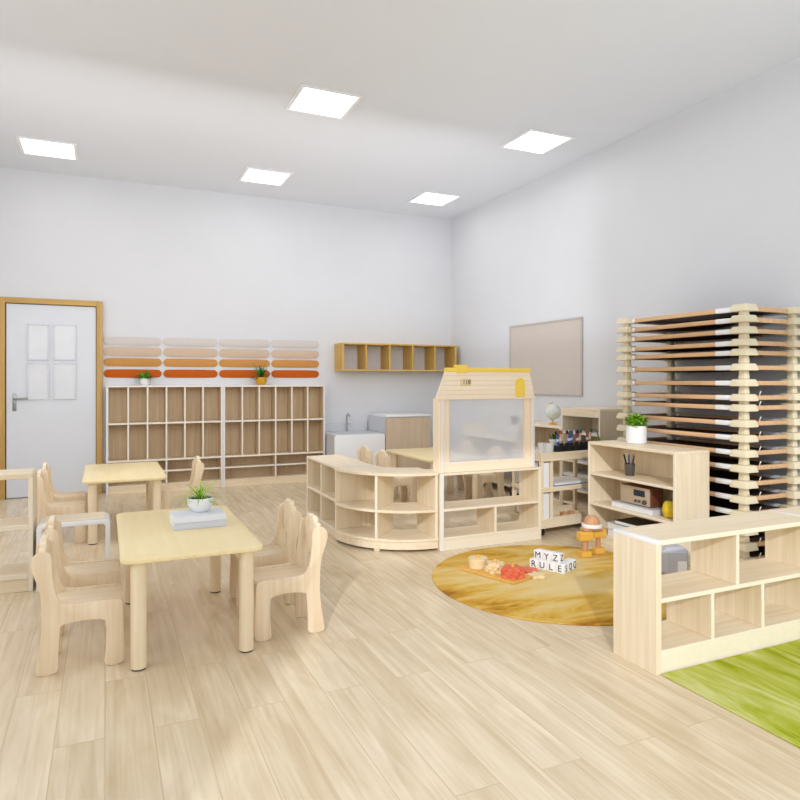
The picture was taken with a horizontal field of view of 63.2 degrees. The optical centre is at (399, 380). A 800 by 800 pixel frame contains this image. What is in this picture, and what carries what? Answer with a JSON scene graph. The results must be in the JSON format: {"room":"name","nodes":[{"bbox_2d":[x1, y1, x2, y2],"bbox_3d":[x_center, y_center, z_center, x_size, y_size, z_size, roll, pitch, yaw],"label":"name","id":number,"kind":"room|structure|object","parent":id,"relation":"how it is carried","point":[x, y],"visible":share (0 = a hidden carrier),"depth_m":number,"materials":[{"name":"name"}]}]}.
{"room":"children's room","nodes":[
{"label":"children's room","id":0,"kind":"room"},
{"bbox_2d":[0,167,450,498],"bbox_3d":[-2.324,-0.460,7.819,6.870,3.620,0.120,0,0,-24],"label":"wall","id":1,"kind":"structure","parent":0,"point":[162,262],"depth_m":7.92,"materials":[{"name":"paint"}]},
{"bbox_2d":[0,297,102,499],"bbox_3d":[-3.769,0.181,7.046,0.990,2.138,0.091,0,0,-24],"label":"door","id":2,"kind":"structure","parent":1,"relation":"in","point":[51,350],"depth_m":7.05,"materials":[{"name":"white wood"}]},
{"bbox_2d":[104,347,161,356],"bbox_3d":[-3.045,-0.335,7.418,0.614,0.108,0.012,0,0,-24],"label":"panel","id":3,"kind":"object","parent":1,"relation":"attached to","point":[109,351],"visible":1,"depth_m":7.41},
{"bbox_2d":[104,358,161,366],"bbox_3d":[-3.045,-0.213,7.418,0.614,0.096,0.012,0,0,-24],"label":"panel","id":4,"kind":"object","parent":1,"relation":"attached to","point":[130,362],"visible":1,"depth_m":7.41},
{"bbox_2d":[104,369,161,377],"bbox_3d":[-3.045,-0.085,7.418,0.614,0.096,0.012,0,0,-24],"label":"panel","id":5,"kind":"object","parent":1,"relation":"attached to","point":[112,373],"visible":0.98,"depth_m":7.39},
{"bbox_2d":[104,336,161,345],"bbox_3d":[-3.045,-0.455,7.418,0.614,0.098,0.012,0,0,-24],"label":"panel","id":6,"kind":"object","parent":1,"relation":"attached to","point":[109,340],"visible":1,"depth_m":7.41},
{"bbox_2d":[163,348,217,356],"bbox_3d":[-2.470,-0.336,7.679,0.614,0.108,0.012,0,0,-24],"label":"panel","id":7,"kind":"object","parent":1,"relation":"attached to","point":[169,352],"visible":1,"depth_m":7.67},
{"bbox_2d":[163,338,217,346],"bbox_3d":[-2.470,-0.459,7.679,0.614,0.098,0.012,0,0,-24],"label":"panel","id":8,"kind":"object","parent":1,"relation":"attached to","point":[202,342],"visible":1,"depth_m":7.67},
{"bbox_2d":[163,359,217,366],"bbox_3d":[-2.470,-0.214,7.679,0.614,0.096,0.012,0,0,-24],"label":"panel","id":9,"kind":"object","parent":1,"relation":"attached to","point":[167,362],"visible":1,"depth_m":7.67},
{"bbox_2d":[163,370,217,377],"bbox_3d":[-2.470,-0.086,7.679,0.614,0.096,0.012,0,0,-24],"label":"panel","id":10,"kind":"object","parent":1,"relation":"attached to","point":[167,373],"visible":1,"depth_m":7.67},
{"bbox_2d":[219,349,269,357],"bbox_3d":[-1.894,-0.337,7.940,0.614,0.108,0.012,0,0,-24],"label":"panel","id":11,"kind":"object","parent":1,"relation":"attached to","point":[232,353],"visible":1,"depth_m":7.93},
{"bbox_2d":[219,339,269,346],"bbox_3d":[-1.894,-0.463,7.940,0.614,0.098,0.012,0,0,-24],"label":"panel","id":12,"kind":"object","parent":1,"relation":"attached to","point":[223,342],"visible":1,"depth_m":7.93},
{"bbox_2d":[219,359,269,366],"bbox_3d":[-1.894,-0.215,7.940,0.614,0.096,0.012,0,0,-24],"label":"panel","id":13,"kind":"object","parent":1,"relation":"attached to","point":[224,362],"visible":0.95,"depth_m":7.93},
{"bbox_2d":[219,370,269,377],"bbox_3d":[-1.894,-0.087,7.940,0.614,0.096,0.012,0,0,-24],"label":"panel","id":14,"kind":"object","parent":1,"relation":"attached to","point":[223,373],"visible":0.91,"depth_m":7.91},
{"bbox_2d":[271,350,318,358],"bbox_3d":[-1.319,-0.339,8.202,0.614,0.108,0.012,0,0,-24],"label":"panel","id":15,"kind":"object","parent":1,"relation":"attached to","point":[301,354],"visible":1,"depth_m":8.20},
{"bbox_2d":[271,370,318,377],"bbox_3d":[-1.319,-0.089,8.202,0.614,0.096,0.012,0,0,-24],"label":"panel","id":16,"kind":"object","parent":1,"relation":"attached to","point":[276,373],"visible":0.97,"depth_m":8.20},
{"bbox_2d":[271,360,318,367],"bbox_3d":[-1.319,-0.217,8.202,0.614,0.096,0.012,0,0,-24],"label":"panel","id":17,"kind":"object","parent":1,"relation":"attached to","point":[275,363],"visible":1,"depth_m":8.20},
{"bbox_2d":[271,340,318,347],"bbox_3d":[-1.319,-0.467,8.202,0.614,0.098,0.012,0,0,-24],"label":"panel","id":18,"kind":"object","parent":1,"relation":"attached to","point":[275,343],"visible":1,"depth_m":8.19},
{"bbox_2d":[325,422,366,431],"bbox_3d":[-0.724,0.595,8.459,0.626,0.110,0.034,0,0,-24],"label":"backsplash","id":19,"kind":"structure","parent":1,"relation":"attached to","point":[353,426],"depth_m":8.45,"materials":[{"name":"grey laminate"}]},
{"bbox_2d":[334,343,456,371],"bbox_3d":[-0.040,-0.306,8.624,1.645,0.352,0.300,0,0,-24],"label":"wall shelf","id":20,"kind":"object","parent":1,"relation":"attached to","point":[450,351],"visible":0.88,"depth_m":8.56,"materials":[{"name":"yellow wood"}]},
{"bbox_2d":[0,475,799,799],"bbox_3d":[-0.476,1.300,3.748,6.630,0.100,8.820,0,0,-24],"label":"floor","id":21,"kind":"structure","parent":0,"point":[407,689],"depth_m":2.50,"materials":[{"name":"brown wood"}]},
{"bbox_2d":[0,468,36,593],"bbox_3d":[-2.697,0.900,3.778,1.010,0.700,0.270,0,0,-24],"label":"open shelf","id":22,"kind":"object","parent":21,"relation":"on","point":[14,578],"visible":0.92,"depth_m":3.86,"materials":[{"name":"brown wood"}]},
{"bbox_2d":[37,469,86,542],"bbox_3d":[-2.649,0.968,5.069,0.366,0.564,0.250,0,0,-24],"label":"chair","id":23,"kind":"object","parent":21,"relation":"on","point":[46,506],"visible":0.73,"depth_m":4.99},
{"bbox_2d":[41,462,87,512],"bbox_3d":[-2.847,0.968,5.506,0.366,0.564,0.250,0,0,-24],"label":"chair","id":24,"kind":"object","parent":21,"relation":"on","point":[76,495],"visible":0.45,"depth_m":5.45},
{"bbox_2d":[36,511,109,591],"bbox_3d":[-2.019,1.047,4.037,0.400,0.406,0.250,0,0,-24],"label":"bench","id":25,"kind":"object","parent":21,"relation":"on","point":[92,518],"visible":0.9,"depth_m":3.99,"materials":[{"name":"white wood"}]},
{"bbox_2d":[30,535,124,676],"bbox_3d":[-1.436,0.968,2.917,0.366,0.564,0.250,0,0,-24],"label":"chair","id":26,"kind":"object","parent":21,"relation":"on","point":[61,605],"visible":1,"depth_m":2.81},
{"bbox_2d":[41,515,120,633],"bbox_3d":[-1.630,0.968,3.345,0.366,0.564,0.250,0,0,-24],"label":"chair","id":27,"kind":"object","parent":21,"relation":"on","point":[105,571],"visible":0.54,"depth_m":3.28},
{"bbox_2d":[82,462,166,544],"bbox_3d":[-2.349,1.005,5.529,0.612,0.490,1.100,0,0,-24],"label":"table","id":28,"kind":"object","parent":21,"relation":"on","point":[152,473],"visible":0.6,"depth_m":5.23,"materials":[{"name":"brown wood"}]},
{"bbox_2d":[106,385,222,494],"bbox_3d":[-2.690,0.650,7.463,1.250,1.200,0.215,0,0,-24],"label":"cubby shelf","id":29,"kind":"object","parent":21,"relation":"on","point":[170,426],"visible":0.94,"depth_m":7.51,"materials":[{"name":"brown wood"}]},
{"bbox_2d":[162,456,204,509],"bbox_3d":[-1.974,0.968,5.880,0.366,0.564,0.250,0,0,-24],"label":"chair","id":30,"kind":"object","parent":21,"relation":"on","point":[198,467],"visible":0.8,"depth_m":5.81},
{"bbox_2d":[116,505,262,671],"bbox_3d":[-1.129,1.005,3.370,0.612,0.490,1.100,0,0,-24],"label":"table","id":31,"kind":"object","parent":21,"relation":"on","point":[144,537],"visible":0.93,"depth_m":2.99,"materials":[{"name":"brown wood"}]},
{"bbox_2d":[169,519,226,530],"bbox_3d":[-1.069,0.743,3.434,0.262,0.034,0.190,0,0,-26],"label":"book","id":32,"kind":"object","parent":31,"relation":"on","point":[215,523],"visible":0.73,"depth_m":3.35,"materials":[{"name":"white paper"}]},
{"bbox_2d":[169,507,225,523],"bbox_3d":[-1.071,0.709,3.433,0.262,0.032,0.190,0,0,-26],"label":"book","id":33,"kind":"object","parent":32,"relation":"on","point":[215,513],"visible":0.98,"depth_m":3.38,"materials":[{"name":"white paper"}]},
{"bbox_2d":[171,478,227,511],"bbox_3d":[-1.063,0.602,3.459,0.329,0.181,0.275,0,0,-24],"label":"spider plant","id":34,"kind":"object","parent":33,"relation":"on","point":[200,502],"visible":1,"depth_m":3.42,"materials":[{"name":"green plant"}]},
{"bbox_2d":[229,498,302,609],"bbox_3d":[-0.767,0.968,3.704,0.366,0.564,0.250,0,0,-24],"label":"chair","id":35,"kind":"object","parent":21,"relation":"on","point":[278,551],"visible":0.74,"depth_m":3.65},
{"bbox_2d":[223,385,324,487],"bbox_3d":[-1.550,0.650,7.981,1.250,1.200,0.215,0,0,-24],"label":"cubby shelf","id":36,"kind":"object","parent":21,"relation":"on","point":[270,432],"visible":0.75,"depth_m":7.98,"materials":[{"name":"brown wood"}]},
{"bbox_2d":[249,365,271,384],"bbox_3d":[-1.680,-0.082,7.880,0.357,0.263,0.357,0,0,-24],"label":"potted fern","id":37,"kind":"object","parent":36,"relation":"on","point":[260,380],"visible":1,"depth_m":7.83,"materials":[{"name":"green plant"}]},
{"bbox_2d":[254,513,327,641],"bbox_3d":[-0.579,0.968,3.290,0.366,0.564,0.250,0,0,-24],"label":"chair","id":38,"kind":"object","parent":21,"relation":"on","point":[295,577],"visible":0.98,"depth_m":3.22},
{"bbox_2d":[307,454,370,539],"bbox_3d":[-0.529,0.962,5.537,0.310,0.577,0.830,0,0,-24],"label":"shelf","id":39,"kind":"object","parent":21,"relation":"on","point":[320,468],"visible":0.46,"depth_m":5.50,"materials":[{"name":"brown wood"}]},
{"bbox_2d":[325,413,384,464],"bbox_3d":[-0.611,0.830,8.189,0.655,0.841,0.620,0,0,-24],"label":"sink","id":40,"kind":"object","parent":21,"relation":"on","point":[344,438],"visible":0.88,"depth_m":7.98,"materials":[{"name":"white ceramic"}]},
{"bbox_2d":[329,431,375,433],"bbox_3d":[-0.597,0.648,8.163,0.540,0.004,0.360,0,0,-24],"label":"basin","id":41,"kind":"object","parent":40,"relation":"in","point":[347,432],"depth_m":8.15,"materials":[{"name":"grey"}]},
{"bbox_2d":[325,430,383,438],"bbox_3d":[-0.606,0.675,8.200,0.626,0.050,0.584,0,0,-24],"label":"countertop","id":42,"kind":"structure","parent":40,"relation":"on","point":[327,434],"depth_m":8.05,"materials":[{"name":"grey laminate"}]},
{"bbox_2d":[357,445,396,497],"bbox_3d":[-0.245,0.968,6.972,0.366,0.564,0.250,0,0,-24],"label":"chair","id":43,"kind":"object","parent":21,"relation":"on","point":[364,454],"visible":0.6,"depth_m":6.89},
{"bbox_2d":[334,465,438,550],"bbox_3d":[-0.115,0.963,4.929,0.610,0.575,0.610,0,0,-24],"label":"corner shelf","id":44,"kind":"object","parent":21,"relation":"on","point":[365,507],"visible":1,"depth_m":4.93,"materials":[{"name":"brown wood"}]},
{"bbox_2d":[374,450,416,502],"bbox_3d":[-0.043,0.968,6.526,0.366,0.564,0.250,0,0,-24],"label":"chair","id":45,"kind":"object","parent":21,"relation":"on","point":[381,458],"visible":0.64,"depth_m":6.46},
{"bbox_2d":[368,412,430,477],"bbox_3d":[-0.015,0.838,8.454,0.630,0.825,0.612,0,0,-24],"label":"base cabinet","id":46,"kind":"object","parent":21,"relation":"on","point":[401,430],"visible":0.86,"depth_m":8.19,"materials":[{"name":"brown wood"}]},
{"bbox_2d":[370,412,430,416],"bbox_3d":[0.000,0.438,8.422,0.630,0.025,0.542,0,0,-24],"label":"countertop","id":47,"kind":"structure","parent":46,"relation":"on","point":[410,414],"depth_m":8.25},
{"bbox_2d":[386,447,482,498],"bbox_3d":[0.336,1.005,6.835,0.612,0.490,1.100,0,0,-24],"label":"table","id":48,"kind":"object","parent":21,"relation":"on","point":[423,454],"visible":0.51,"depth_m":6.63,"materials":[{"name":"brown wood"}]},
{"bbox_2d":[447,441,475,493],"bbox_3d":[0.636,0.968,7.339,0.366,0.564,0.250,0,0,-24],"label":"chair","id":49,"kind":"object","parent":21,"relation":"on","point":[466,447],"visible":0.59,"depth_m":7.34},
{"bbox_2d":[426,466,540,551],"bbox_3d":[0.651,0.965,5.067,0.900,0.570,0.270,0,0,-24],"label":"open shelf","id":50,"kind":"object","parent":21,"relation":"on","point":[487,531],"visible":0.8,"depth_m":5.04,"materials":[{"name":"brown wood"}]},
{"bbox_2d":[433,365,534,472],"bbox_3d":[0.639,0.280,4.977,0.882,0.799,0.134,0,0,-24],"label":"puppet theater","id":51,"kind":"object","parent":50,"relation":"on","point":[465,382],"visible":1,"depth_m":4.90,"materials":[{"name":"beige wood"}]},
{"bbox_2d":[464,446,506,499],"bbox_3d":[0.892,0.968,6.774,0.366,0.564,0.250,0,0,-24],"label":"chair","id":52,"kind":"object","parent":21,"relation":"on","point":[495,452],"visible":0.67,"depth_m":6.73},
{"bbox_2d":[463,418,521,486],"bbox_3d":[1.188,0.858,7.650,0.366,0.784,1.150,0,0,-24],"label":"shelf","id":53,"kind":"object","parent":21,"relation":"on","point":[484,436],"visible":0.35,"depth_m":8.05,"materials":[{"name":"brown wood"}]},
{"bbox_2d":[508,414,521,438],"bbox_3d":[1.295,0.510,7.309,0.160,0.278,0.160,0,0,12],"label":"potted plant","id":54,"kind":"object","parent":53,"relation":"on","point":[512,427],"visible":0.79,"depth_m":7.27,"materials":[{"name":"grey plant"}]},
{"bbox_2d":[517,422,560,505],"bbox_3d":[1.586,0.850,6.760,0.376,0.800,0.740,0,0,-24],"label":"base cabinet","id":55,"kind":"object","parent":21,"relation":"on","point":[543,430],"visible":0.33,"depth_m":7.00,"materials":[{"name":"brown wood"}]},
{"bbox_2d":[545,403,560,424],"bbox_3d":[1.582,0.334,6.725,0.163,0.232,0.163,0,0,8],"label":"globe","id":56,"kind":"object","parent":55,"relation":"on","point":[552,411],"visible":1,"depth_m":6.67,"materials":[{"name":"white plastic"}]},
{"bbox_2d":[432,545,666,625],"bbox_3d":[1.008,1.246,4.120,1.610,0.008,1.610,0,0,-24],"label":"round rug","id":57,"kind":"object","parent":21,"relation":"on","point":[583,596],"visible":0.56,"depth_m":3.87,"materials":[{"name":"carpet"}]},
{"bbox_2d":[458,554,531,584],"bbox_3d":[0.612,1.194,4.194,0.215,0.095,0.460,0,0,-43],"label":"board","id":58,"kind":"object","parent":57,"relation":"on","point":[481,572],"visible":0.54,"depth_m":4.11,"materials":[{"name":"brown wood"}]},
{"bbox_2d":[547,561,555,571],"bbox_3d":[1.000,1.211,4.251,0.061,0.061,0.062,0,0,40],"label":"block","id":59,"kind":"object","parent":57,"relation":"on","point":[551,566],"visible":0.77,"depth_m":4.22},
{"bbox_2d":[551,551,563,563],"bbox_3d":[1.026,1.149,4.234,0.062,0.061,0.062,0,0,40],"label":"block","id":60,"kind":"object","parent":59,"relation":"on","point":[556,557],"visible":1,"depth_m":4.21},
{"bbox_2d":[577,515,605,557],"bbox_3d":[1.369,1.098,4.641,0.244,0.286,0.141,0,0,-16],"label":"toy","id":61,"kind":"object","parent":57,"relation":"on","point":[591,528],"visible":1,"depth_m":4.60,"materials":[{"name":"yellow wood"}]},
{"bbox_3d":[1.735,1.232,4.137,0.200,0.018,0.200,0,0,-24],"label":"plate","id":62,"kind":"object","parent":57,"relation":"on","visible":0},
{"bbox_2d":[661,544,687,573],"bbox_3d":[1.722,1.133,4.130,0.170,0.180,0.172,0,0,-4],"label":"cube","id":63,"kind":"object","parent":62,"relation":"on","point":[674,557],"visible":0.67,"depth_m":4.05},
{"bbox_2d":[511,448,587,535],"bbox_3d":[1.362,0.916,5.563,0.748,0.668,0.372,0,0,-30],"label":"trolley","id":64,"kind":"object","parent":21,"relation":"on","point":[551,522],"visible":0.37,"depth_m":5.36,"materials":[{"name":"beige wood"}]},
{"bbox_2d":[535,461,548,487],"bbox_3d":[1.121,0.775,5.376,0.068,0.225,0.250,0,0,-30],"label":"file box","id":65,"kind":"object","parent":64,"relation":"on","point":[546,464],"visible":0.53,"depth_m":5.27,"materials":[{"name":"white plastic"}]},
{"bbox_2d":[553,508,585,517],"bbox_3d":[1.357,1.145,5.531,0.360,0.060,0.250,0,0,-30],"label":"tray","id":66,"kind":"object","parent":64,"relation":"on","point":[556,512],"visible":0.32,"depth_m":5.65,"materials":[{"name":"brown wood"}]},
{"bbox_2d":[553,441,587,451],"bbox_3d":[1.478,0.552,5.530,0.450,0.075,0.124,0,0,-30],"label":"rack","id":67,"kind":"object","parent":64,"relation":"on","point":[563,447],"visible":0.74,"depth_m":5.44,"materials":[{"name":"black plastic"}]},
{"bbox_3d":[1.365,0.883,5.547,0.400,0.009,0.270,0,0,-30],"label":"folder","id":68,"kind":"object","parent":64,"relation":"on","visible":0},
{"bbox_3d":[1.369,0.873,5.549,0.400,0.011,0.270,0,0,-30],"label":"folder","id":69,"kind":"object","parent":68,"relation":"on","visible":0},
{"bbox_3d":[1.372,0.864,5.551,0.400,0.006,0.270,0,0,-30],"label":"folder","id":70,"kind":"object","parent":69,"relation":"on","visible":0},
{"bbox_2d":[553,476,587,485],"bbox_3d":[1.376,0.851,5.553,0.400,0.018,0.270,0,0,-30],"label":"paper stack","id":71,"kind":"object","parent":70,"relation":"on","point":[562,480],"visible":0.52,"depth_m":5.50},
{"bbox_2d":[561,407,631,505],"bbox_3d":[1.854,0.752,6.168,0.377,0.995,0.548,0,0,-24],"label":"base cabinet","id":72,"kind":"object","parent":21,"relation":"on","point":[603,419],"visible":0.44,"depth_m":6.26,"materials":[{"name":"brown wood"}]},
{"bbox_2d":[572,407,622,409],"bbox_3d":[1.877,0.285,6.156,0.306,0.060,0.388,0,0,-24],"label":"tray","id":73,"kind":"object","parent":72,"relation":"on","point":[590,408],"depth_m":6.03,"materials":[{"name":"brown wood"}]},
{"bbox_2d":[588,440,708,565],"bbox_3d":[1.807,0.863,4.804,0.322,0.775,0.865,0,0,-24],"label":"open shelf","id":74,"kind":"object","parent":21,"relation":"on","point":[682,473],"visible":0.61,"depth_m":4.81,"materials":[{"name":"brown wood"}]},
{"bbox_2d":[608,528,612,535],"bbox_3d":[1.759,1.147,4.872,0.250,0.055,0.300,0,0,-24],"label":"book","id":75,"kind":"object","parent":74,"relation":"on","point":[610,531],"visible":0.16,"depth_m":4.93,"materials":[{"name":"white paper"}]},
{"bbox_2d":[607,521,624,528],"bbox_3d":[1.748,1.097,4.876,0.240,0.045,0.290,0,0,-26],"label":"book","id":76,"kind":"object","parent":75,"relation":"on","point":[611,525],"visible":0.2,"depth_m":4.90,"materials":[{"name":"white paper"}]},
{"bbox_2d":[614,517,657,526],"bbox_3d":[1.761,1.058,4.845,0.220,0.030,0.220,0,0,-27],"label":"book","id":77,"kind":"object","parent":76,"relation":"on","point":[633,521],"visible":0.74,"depth_m":4.83,"materials":[{"name":"black paper"}]},
{"bbox_2d":[624,413,649,443],"bbox_3d":[1.810,0.360,4.969,0.226,0.230,0.206,0,0,-24],"label":"potted plant","id":78,"kind":"object","parent":74,"relation":"on","point":[636,432],"visible":1,"depth_m":4.91,"materials":[{"name":"green plant"}]},
{"bbox_2d":[611,500,662,515],"bbox_3d":[1.801,0.929,4.804,0.240,0.040,0.420,0,0,-24],"label":"book","id":79,"kind":"object","parent":74,"relation":"on","point":[657,511],"visible":0.47,"depth_m":4.71,"materials":[{"name":"white paper"}]},
{"bbox_2d":[621,482,662,507],"bbox_3d":[1.773,0.839,4.791,0.142,0.140,0.300,0,0,-24],"label":"radio","id":80,"kind":"object","parent":79,"relation":"on","point":[633,493],"visible":0.98,"depth_m":4.71,"materials":[{"name":"brown wood"}]},
{"bbox_2d":[662,499,672,517],"bbox_3d":[1.882,0.885,4.516,0.116,0.128,0.116,0,0,-24],"label":"ornament","id":81,"kind":"object","parent":74,"relation":"on","point":[667,508],"visible":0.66,"depth_m":4.48,"materials":[{"name":"ceramic"}]},
{"bbox_2d":[613,510,799,675],"bbox_3d":[1.511,0.965,3.089,1.051,0.571,0.262,0,0,-24],"label":"shelf","id":82,"kind":"object","parent":21,"relation":"on","point":[693,633],"visible":1,"depth_m":2.99,"materials":[{"name":"brown wood"}]},
{"bbox_2d":[662,639,799,747],"bbox_3d":[2.409,1.245,2.495,2.150,0.009,1.552,0,0,-24],"label":"rug","id":83,"kind":"object","parent":21,"relation":"on","point":[761,687],"visible":1,"depth_m":2.65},
{"bbox_2d":[739,546,764,561],"bbox_3d":[2.284,1.200,4.897,0.608,0.100,1.185,0,0,-24],"label":"cot","id":84,"kind":"object","parent":21,"relation":"on","point":[760,553],"visible":0.16,"depth_m":4.49,"materials":[{"name":"beige fabric"}]},
{"bbox_2d":[739,531,764,557],"bbox_3d":[2.284,1.109,4.897,0.608,0.119,1.185,0,0,-24],"label":"cot","id":85,"kind":"object","parent":84,"relation":"on","point":[755,540],"visible":0.16,"depth_m":4.30,"materials":[{"name":"beige wood"}]},
{"bbox_2d":[709,510,757,542],"bbox_3d":[2.284,1.008,4.897,0.608,0.122,1.185,0,0,-24],"label":"cot","id":86,"kind":"object","parent":85,"relation":"on","point":[744,538],"visible":0.04,"depth_m":4.31,"materials":[{"name":"beige wood"}]},
{"bbox_2d":[709,495,799,514],"bbox_3d":[2.284,0.903,4.897,0.608,0.125,1.185,0,0,-24],"label":"cot","id":87,"kind":"object","parent":86,"relation":"on","point":[717,504],"visible":0.25,"depth_m":4.62,"materials":[{"name":"beige wood"}]},
{"bbox_2d":[709,481,799,510],"bbox_3d":[2.284,0.800,4.897,0.608,0.119,1.185,0,0,-24],"label":"cot","id":88,"kind":"object","parent":87,"relation":"on","point":[720,490],"visible":0.52,"depth_m":4.48,"materials":[{"name":"beige wood"}]},
{"bbox_2d":[709,466,799,495],"bbox_3d":[2.284,0.700,4.897,0.608,0.119,1.185,0,0,-24],"label":"cot","id":89,"kind":"object","parent":88,"relation":"on","point":[718,475],"visible":0.46,"depth_m":4.49,"materials":[{"name":"beige wood"}]},
{"bbox_2d":[709,453,799,480],"bbox_3d":[2.284,0.598,4.897,0.608,0.123,1.185,0,0,-24],"label":"cot","id":90,"kind":"object","parent":89,"relation":"on","point":[723,461],"visible":0.51,"depth_m":4.47,"materials":[{"name":"beige wood"}]},
{"bbox_2d":[617,435,799,464],"bbox_3d":[2.284,0.496,4.897,0.608,0.119,1.185,0,0,-24],"label":"cot","id":91,"kind":"object","parent":90,"relation":"on","point":[721,447],"visible":0.77,"depth_m":4.69,"materials":[{"name":"beige wood"}]},
{"bbox_2d":[616,423,799,449],"bbox_3d":[2.284,0.396,4.897,0.608,0.119,1.185,0,0,-24],"label":"cot","id":92,"kind":"object","parent":91,"relation":"on","point":[732,435],"visible":0.87,"depth_m":4.67,"materials":[{"name":"beige wood"}]},
{"bbox_2d":[616,411,799,434],"bbox_3d":[2.284,0.297,4.897,0.608,0.117,1.185,0,0,-24],"label":"cot","id":93,"kind":"object","parent":92,"relation":"on","point":[670,417],"visible":0.83,"depth_m":4.64,"materials":[{"name":"beige wood"}]},
{"bbox_2d":[616,399,799,419],"bbox_3d":[2.284,0.196,4.897,0.608,0.123,1.185,0,0,-24],"label":"cot","id":94,"kind":"object","parent":93,"relation":"on","point":[744,409],"visible":0.99,"depth_m":4.60,"materials":[{"name":"beige wood"}]},
{"bbox_2d":[616,391,799,403],"bbox_3d":[2.284,0.110,4.897,0.608,0.087,1.185,0,0,-24],"label":"cot","id":95,"kind":"object","parent":94,"relation":"on","point":[790,397],"visible":0.99,"depth_m":4.56,"materials":[{"name":"beige wood"}]},
{"bbox_2d":[616,379,799,393],"bbox_3d":[2.284,0.037,4.897,0.608,0.098,1.185,0,0,-24],"label":"cot","id":96,"kind":"object","parent":95,"relation":"on","point":[743,384],"visible":1,"depth_m":4.50,"materials":[{"name":"beige wood"}]},
{"bbox_2d":[616,363,799,379],"bbox_3d":[2.284,-0.064,4.897,0.608,0.104,1.185,0,0,-24],"label":"cot","id":97,"kind":"object","parent":96,"relation":"on","point":[743,368],"visible":1,"depth_m":4.53,"materials":[{"name":"beige wood"}]},
{"bbox_2d":[616,348,799,366],"bbox_3d":[2.284,-0.166,4.897,0.608,0.098,1.185,0,0,-24],"label":"cot","id":98,"kind":"object","parent":97,"relation":"on","point":[743,354],"visible":1,"depth_m":4.61,"materials":[{"name":"beige wood"}]},
{"bbox_2d":[616,338,799,353],"bbox_3d":[2.284,-0.248,4.897,0.608,0.064,1.185,0,0,-24],"label":"cot","id":99,"kind":"object","parent":98,"relation":"on","point":[743,342],"visible":0.99,"depth_m":4.63,"materials":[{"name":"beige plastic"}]},
{"bbox_2d":[616,326,799,345],"bbox_3d":[2.284,-0.321,4.897,0.608,0.080,1.185,0,0,-24],"label":"cot","id":100,"kind":"object","parent":99,"relation":"on","point":[739,332],"visible":0.97,"depth_m":4.66,"materials":[{"name":"beige wood"}]},
{"bbox_2d":[616,314,799,335],"bbox_3d":[2.284,-0.399,4.897,0.608,0.074,1.185,0,0,-24],"label":"cot","id":101,"kind":"object","parent":100,"relation":"on","point":[737,320],"visible":0.84,"depth_m":4.66,"materials":[{"name":"beige wood"}]},
{"bbox_2d":[616,303,799,326],"bbox_3d":[2.284,-0.473,4.897,0.608,0.072,1.185,0,0,-24],"label":"cot","id":102,"kind":"object","parent":101,"relation":"on","point":[745,308],"visible":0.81,"depth_m":4.65,"materials":[{"name":"beige wood"}]},
{"bbox_2d":[769,506,799,515],"bbox_3d":[2.469,0.965,3.523,1.051,0.571,0.262,0,0,-24],"label":"shelf","id":103,"kind":"object","parent":21,"relation":"on","point":[795,511],"visible":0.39,"depth_m":3.41,"materials":[{"name":"brown wood"}]},
{"bbox_2d":[0,0,799,218],"bbox_3d":[-0.501,-2.330,3.803,6.870,0.120,8.940,0,0,-24],"label":"ceiling","id":104,"kind":"structure","parent":0,"point":[189,94],"depth_m":4.88,"materials":[{"name":"paint"}]},
{"bbox_2d":[15,136,78,160],"bbox_3d":[-3.427,-2.264,6.341,0.510,0.012,0.510,0,0,-24],"label":"recessed light","id":105,"kind":"object","parent":104,"relation":"in","point":[27,145],"visible":1,"depth_m":6.33,"materials":[{"name":"white"}]},
{"bbox_2d":[238,167,293,186],"bbox_3d":[-1.496,-2.264,7.217,0.510,0.012,0.510,0,0,-24],"label":"recessed light","id":106,"kind":"object","parent":104,"relation":"in","point":[250,174],"visible":1,"depth_m":7.19,"materials":[{"name":"white"}]},
{"bbox_2d":[242,169,289,184],"bbox_3d":[-1.496,-2.266,7.217,0.444,0.008,0.444,0,0,-24],"label":"diffuser","id":107,"kind":"object","parent":106,"relation":"attached to","point":[259,176],"depth_m":7.19,"materials":[{"name":"white"}]},
{"bbox_2d":[285,84,363,119],"bbox_3d":[-0.624,-2.264,5.295,0.510,0.012,0.510,0,0,-24],"label":"recessed light","id":108,"kind":"object","parent":104,"relation":"in","point":[308,99],"visible":1,"depth_m":5.28,"materials":[{"name":"white"}]},
{"bbox_2d":[407,191,461,206],"bbox_3d":[0.425,-2.264,8.089,0.510,0.012,0.510,0,0,-24],"label":"recessed light","id":109,"kind":"object","parent":104,"relation":"in","point":[426,197],"visible":1,"depth_m":8.06,"materials":[{"name":"white"}]},
{"bbox_2d":[411,193,456,205],"bbox_3d":[0.425,-2.266,8.089,0.444,0.008,0.444,0,0,-24],"label":"diffuser","id":110,"kind":"object","parent":109,"relation":"attached to","point":[435,199],"depth_m":8.10,"materials":[{"name":"white"}]},
{"bbox_2d":[499,128,575,154],"bbox_3d":[1.297,-2.264,6.167,0.510,0.012,0.510,0,0,-24],"label":"recessed light","id":111,"kind":"object","parent":104,"relation":"in","point":[534,141],"visible":1,"depth_m":6.14,"materials":[{"name":"white"}]},
{"bbox_2d":[505,131,569,152],"bbox_3d":[1.297,-2.266,6.167,0.444,0.008,0.444,0,0,-24],"label":"diffuser","id":112,"kind":"object","parent":111,"relation":"attached to","point":[529,141],"depth_m":6.16,"materials":[{"name":"white"}]},
{"bbox_2d":[451,57,799,504],"bbox_3d":[2.597,-0.460,5.143,0.120,3.620,8.820,0,0,-24],"label":"wall","id":113,"kind":"structure","parent":0,"point":[698,208],"depth_m":5.79,"materials":[{"name":"paint"}]},
{"bbox_2d":[509,317,582,395],"bbox_3d":[1.585,-0.250,7.199,0.022,0.810,1.300,0,0,-24],"label":"board","id":114,"kind":"object","parent":113,"relation":"attached to","point":[552,350],"visible":0.78,"depth_m":7.06,"materials":[{"name":"fabric"}]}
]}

